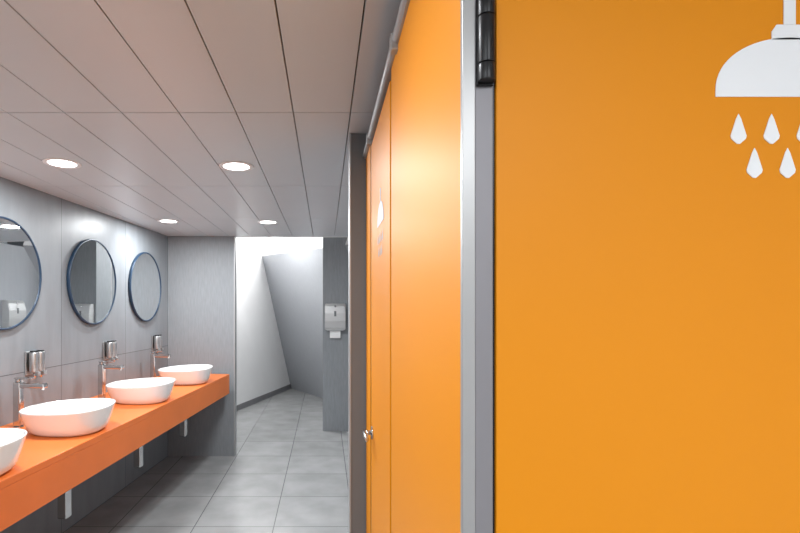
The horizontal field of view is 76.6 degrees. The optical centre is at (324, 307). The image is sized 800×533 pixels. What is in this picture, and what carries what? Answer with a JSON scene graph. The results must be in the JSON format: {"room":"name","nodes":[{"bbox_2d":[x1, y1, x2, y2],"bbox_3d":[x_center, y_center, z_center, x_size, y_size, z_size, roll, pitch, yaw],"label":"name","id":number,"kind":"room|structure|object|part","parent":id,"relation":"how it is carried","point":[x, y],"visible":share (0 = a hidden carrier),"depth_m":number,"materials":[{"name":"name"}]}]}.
{"room":"public restroom","nodes":[
{"label":"public restroom","id":0,"kind":"room"},
{"bbox_2d":[0,177,167,532],"bbox_3d":[-2.172,0.375,1.544,0.122,2.550,8.290,0,0,5],"label":"wall","id":1,"kind":"structure","parent":0,"point":[73,348],"depth_m":3.78,"materials":[{"name":"grey tile"}]},
{"bbox_2d":[0,216,41,329],"bbox_3d":[-1.961,-0.210,3.046,0.027,0.690,0.690,0,0,5],"label":"round mirror","id":2,"kind":"object","parent":1,"relation":"attached to","point":[20,265],"visible":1,"depth_m":3.15,"materials":[{"name":"clear glass"}]},
{"bbox_2d":[25,350,46,376],"bbox_3d":[-1.910,0.371,3.313,0.084,0.182,0.124,0,0,5],"label":"soap dispenser","id":3,"kind":"object","parent":1,"relation":"attached to","point":[34,359],"visible":0.99,"depth_m":3.27,"materials":[{"name":"metal"}]},
{"bbox_3d":[-1.946,0.362,3.316,0.011,0.155,0.124,0,0,5],"label":"plate","id":4,"kind":"part","parent":3,"relation":"part of","materials":[{"name":"metal"}]},
{"bbox_2d":[66,239,115,324],"bbox_3d":[-1.872,-0.210,4.042,0.028,0.690,0.690,0,0,5],"label":"round mirror","id":5,"kind":"object","parent":1,"relation":"attached to","point":[91,274],"visible":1,"depth_m":4.00,"materials":[{"name":"clear glass"}]},
{"bbox_2d":[103,340,118,362],"bbox_3d":[-1.824,0.371,4.269,0.084,0.182,0.124,0,0,5],"label":"soap dispenser","id":6,"kind":"object","parent":1,"relation":"attached to","point":[109,347],"visible":0.98,"depth_m":4.22,"materials":[{"name":"metal"}]},
{"bbox_3d":[-1.860,0.362,4.272,0.011,0.155,0.124,0,0,5],"label":"plate","id":7,"kind":"part","parent":6,"relation":"part of","materials":[{"name":"metal"}]},
{"bbox_2d":[0,374,228,531],"bbox_3d":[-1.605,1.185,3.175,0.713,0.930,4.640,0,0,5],"label":"countertop","id":8,"kind":"structure","parent":1,"relation":"attached to","point":[46,468],"depth_m":2.76,"materials":[{"name":"laminate"}]},
{"bbox_2d":[0,428,26,475],"bbox_3d":[-1.581,0.641,2.149,0.512,0.156,0.424,0,0,-2],"label":"vessel basin","id":9,"kind":"object","parent":8,"relation":"in","point":[12,440],"visible":1,"depth_m":2.18,"materials":[{"name":"white ceramic"}]},
{"bbox_2d":[13,377,47,427],"bbox_3d":[-1.776,0.569,3.010,0.204,0.302,0.058,0,0,5],"label":"faucet","id":10,"kind":"object","parent":8,"relation":"on","point":[19,385],"visible":0.97,"depth_m":3.00,"materials":[{"name":"silver metal"}]},
{"bbox_3d":[-1.809,0.423,3.013,0.120,0.010,0.034,0,0,5],"label":"lever","id":11,"kind":"part","parent":10,"relation":"part of","materials":[{"name":"silver metal"}]},
{"bbox_3d":[-1.753,0.466,3.007,0.157,0.028,0.042,0,0,5],"label":"spout","id":12,"kind":"part","parent":10,"relation":"part of","materials":[{"name":"silver metal"}]},
{"bbox_2d":[58,489,70,518],"bbox_3d":[-1.742,0.993,2.956,0.482,0.474,0.070,0,0,5],"label":"trap","id":13,"kind":"object","parent":8,"relation":"attached to","point":[64,500],"visible":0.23,"depth_m":2.91,"materials":[{"name":"silver metal"}]},
{"bbox_2d":[19,398,115,436],"bbox_3d":[-1.510,0.641,2.935,0.512,0.156,0.424,0,0,-2],"label":"vessel basin","id":14,"kind":"object","parent":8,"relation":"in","point":[73,417],"visible":1,"depth_m":2.81,"materials":[{"name":"white ceramic"}]},
{"bbox_2d":[98,361,123,397],"bbox_3d":[-1.692,0.569,3.946,0.204,0.302,0.058,0,0,5],"label":"faucet","id":15,"kind":"object","parent":8,"relation":"on","point":[102,367],"visible":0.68,"depth_m":3.93,"materials":[{"name":"silver metal"}]},
{"bbox_3d":[-1.669,0.466,3.944,0.157,0.028,0.042,0,0,5],"label":"spout","id":16,"kind":"part","parent":15,"relation":"part of","materials":[{"name":"silver metal"}]},
{"bbox_2d":[134,446,142,467],"bbox_3d":[-1.658,0.993,3.892,0.482,0.474,0.070,0,0,5],"label":"trap","id":17,"kind":"object","parent":8,"relation":"attached to","point":[138,453],"visible":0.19,"depth_m":3.85,"materials":[{"name":"silver metal"}]},
{"bbox_2d":[106,377,175,404],"bbox_3d":[-1.426,0.641,3.872,0.512,0.156,0.424,0,0,-2],"label":"vessel basin","id":18,"kind":"object","parent":8,"relation":"in","point":[140,391],"visible":1,"depth_m":3.73,"materials":[{"name":"white ceramic"}]},
{"bbox_2d":[150,351,170,377],"bbox_3d":[-1.608,0.569,4.882,0.204,0.302,0.058,0,0,5],"label":"faucet","id":19,"kind":"object","parent":8,"relation":"on","point":[153,355],"visible":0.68,"depth_m":4.87,"materials":[{"name":"silver metal"}]},
{"bbox_3d":[-1.584,0.466,4.880,0.157,0.028,0.042,0,0,5],"label":"spout","id":20,"kind":"part","parent":19,"relation":"part of","materials":[{"name":"silver metal"}]},
{"bbox_2d":[180,419,186,435],"bbox_3d":[-1.573,0.993,4.829,0.482,0.474,0.070,0,0,5],"label":"trap","id":21,"kind":"object","parent":8,"relation":"attached to","point":[183,425],"visible":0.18,"depth_m":4.78,"materials":[{"name":"silver metal"}]},
{"bbox_2d":[158,364,212,384],"bbox_3d":[-1.341,0.641,4.808,0.512,0.156,0.424,0,0,-2],"label":"vessel basin","id":22,"kind":"object","parent":8,"relation":"in","point":[197,374],"visible":0.84,"depth_m":4.66,"materials":[{"name":"white ceramic"}]},
{"bbox_2d":[128,252,160,321],"bbox_3d":[-1.786,-0.210,4.988,0.027,0.690,0.690,0,0,5],"label":"round mirror","id":23,"kind":"object","parent":1,"relation":"attached to","point":[144,280],"visible":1,"depth_m":4.94,"materials":[{"name":"clear glass"}]},
{"bbox_2d":[152,335,163,352],"bbox_3d":[-1.739,0.371,5.205,0.084,0.182,0.124,0,0,5],"label":"soap dispenser","id":24,"kind":"object","parent":1,"relation":"attached to","point":[156,339],"visible":0.99,"depth_m":5.16,"materials":[{"name":"metal"}]},
{"bbox_3d":[-1.776,0.362,5.208,0.011,0.155,0.124,0,0,5],"label":"plate","id":25,"kind":"part","parent":24,"relation":"part of","materials":[{"name":"metal"}]},
{"bbox_2d":[0,0,400,236],"bbox_3d":[-0.721,-0.830,1.525,4.459,0.060,8.150,0,0,0],"label":"ceiling","id":26,"kind":"structure","parent":0,"point":[150,97],"depth_m":1.98,"materials":[{"name":"metal"}]},
{"bbox_2d":[42,158,81,168],"bbox_3d":[-1.450,-0.797,2.760,0.194,0.006,0.194,0,0,0],"label":"recessed light","id":27,"kind":"object","parent":26,"relation":"in","point":[54,162],"depth_m":2.76,"materials":[{"name":"white plastic"}]},
{"bbox_2d":[157,219,178,222],"bbox_3d":[-1.440,-0.797,4.600,0.194,0.006,0.194,0,0,0],"label":"recessed light","id":28,"kind":"object","parent":26,"relation":"in","point":[161,220],"depth_m":4.60,"materials":[{"name":"white plastic"}]},
{"bbox_2d":[219,161,253,171],"bbox_3d":[-0.500,-0.797,2.820,0.194,0.006,0.194,0,0,0],"label":"recessed light","id":29,"kind":"object","parent":26,"relation":"in","point":[236,166],"depth_m":2.82,"materials":[{"name":"white plastic"}]},
{"bbox_2d":[258,220,277,223],"bbox_3d":[-0.530,-0.797,4.650,0.194,0.006,0.194,0,0,0],"label":"recessed light","id":30,"kind":"object","parent":26,"relation":"in","point":[262,221],"depth_m":4.65,"materials":[{"name":"white plastic"}]},
{"bbox_2d":[168,236,233,455],"bbox_3d":[-1.508,0.425,5.620,0.985,2.450,0.100,0,0,0],"label":"wall","id":31,"kind":"structure","parent":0,"point":[200,268],"depth_m":5.57,"materials":[{"name":"grey tile"}]},
{"bbox_2d":[234,236,236,455],"bbox_3d":[-1.009,0.425,5.620,0.012,2.450,0.108,0,0,0],"label":"trim","id":32,"kind":"structure","parent":31,"relation":"attached to","point":[235,238],"depth_m":5.60,"materials":[{"name":"metal"}]},
{"bbox_2d":[64,388,347,532],"bbox_3d":[-0.700,1.675,4.300,4.400,0.050,13.800,0,0,0],"label":"floor","id":33,"kind":"structure","parent":0,"point":[286,474],"depth_m":4.60,"materials":[{"name":"tile"}]},
{"bbox_2d":[323,237,347,430],"bbox_3d":[0.685,0.100,6.900,1.430,3.100,0.400,0,0,0],"label":"wall block","id":34,"kind":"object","parent":33,"relation":"on","point":[335,252],"depth_m":6.70,"materials":[{"name":"grey tile"}]},
{"bbox_2d":[325,304,345,337],"bbox_3d":[0.135,0.170,6.642,0.270,0.460,0.116,0,0,0],"label":"paper towel dispenser","id":35,"kind":"object","parent":34,"relation":"attached to","point":[335,315],"visible":1,"depth_m":6.59,"materials":[{"name":"metal"}]},
{"bbox_2d":[362,0,799,532],"bbox_3d":[0.721,0.470,1.474,1.148,2.360,1.622,0,0,0],"label":"shower stall","id":36,"kind":"object","parent":33,"relation":"on","point":[583,295],"visible":1,"depth_m":0.68,"materials":[{"name":"orange laminate"}]},
{"bbox_3d":[0.198,0.425,2.180,0.020,2.210,0.210,0,0,0],"label":"panel","id":37,"kind":"part","parent":36,"relation":"part of","materials":[{"name":"orange laminate"}]},
{"bbox_2d":[377,188,383,254],"bbox_3d":[0.187,-0.290,1.690,0.001,0.229,0.190,0,0,0],"label":"door sign","id":38,"kind":"object","parent":36,"relation":"attached to","point":[380,210],"visible":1,"depth_m":1.68,"materials":[{"name":"white plastic"}]},
{"bbox_3d":[0.198,0.435,1.743,0.020,2.190,0.584,0,0,0],"label":"door","id":39,"kind":"part","parent":36,"relation":"part of","materials":[{"name":"orange laminate"}]},
{"bbox_3d":[0.184,-0.694,1.482,0.024,0.024,1.605,0,0,0],"label":"head rail","id":40,"kind":"part","parent":36,"relation":"part of","materials":[{"name":"metal"}]},
{"bbox_3d":[0.198,0.425,1.056,0.020,2.210,0.728,0,0,0],"label":"panel","id":41,"kind":"part","parent":36,"relation":"part of","materials":[{"name":"orange laminate"}]},
{"bbox_3d":[0.626,0.425,0.690,0.787,2.210,0.020,0,0,0],"label":"door","id":42,"kind":"part","parent":36,"relation":"part of","materials":[{"name":"orange laminate"}]},
{"bbox_2d":[715,0,799,177],"bbox_3d":[0.631,-0.325,0.679,0.201,0.296,0.001,0,0,0],"label":"sign","id":43,"kind":"object","parent":36,"relation":"attached to","point":[771,67],"depth_m":0.68,"materials":[{"name":"white paint"}]},
{"bbox_2d":[237,250,289,404],"bbox_3d":[-1.499,0.350,7.860,0.067,2.600,5.134,0,0,17],"label":"wall","id":44,"kind":"structure","parent":0,"point":[261,365],"depth_m":8.77,"materials":[{"name":"white paint"}]},
{"bbox_2d":[237,384,290,410],"bbox_3d":[-1.414,1.605,7.988,0.014,0.090,4.800,0,0,17],"label":"baseboard","id":45,"kind":"structure","parent":44,"relation":"attached to","point":[275,392],"depth_m":8.92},
{"bbox_2d":[237,237,347,255],"bbox_3d":[-0.840,-1.185,7.460,2.917,0.731,4.080,0,0,0],"label":"ceiling","id":46,"kind":"structure","parent":0,"point":[262,246],"depth_m":8.43,"materials":[{"name":"white paint"}]},
{"bbox_2d":[262,245,347,397],"bbox_3d":[-0.062,0.350,8.192,0.982,2.600,4.294,0,0,-30],"label":"wall","id":47,"kind":"structure","parent":0,"point":[295,279],"depth_m":8.75,"materials":[{"name":"white paint"}]},
{"bbox_2d":[351,133,366,532],"bbox_3d":[0.705,0.425,2.395,1.170,2.450,0.210,0,0,0],"label":"wall nib","id":48,"kind":"structure","parent":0,"point":[358,140],"depth_m":2.29,"materials":[{"name":"grey paint"}]},
{"bbox_2d":[348,133,350,532],"bbox_3d":[0.116,0.425,2.353,0.007,2.450,0.135,0,0,0],"label":"trim","id":49,"kind":"structure","parent":48,"relation":"attached to","point":[349,142],"depth_m":2.31,"materials":[{"name":"metal"}]}
]}

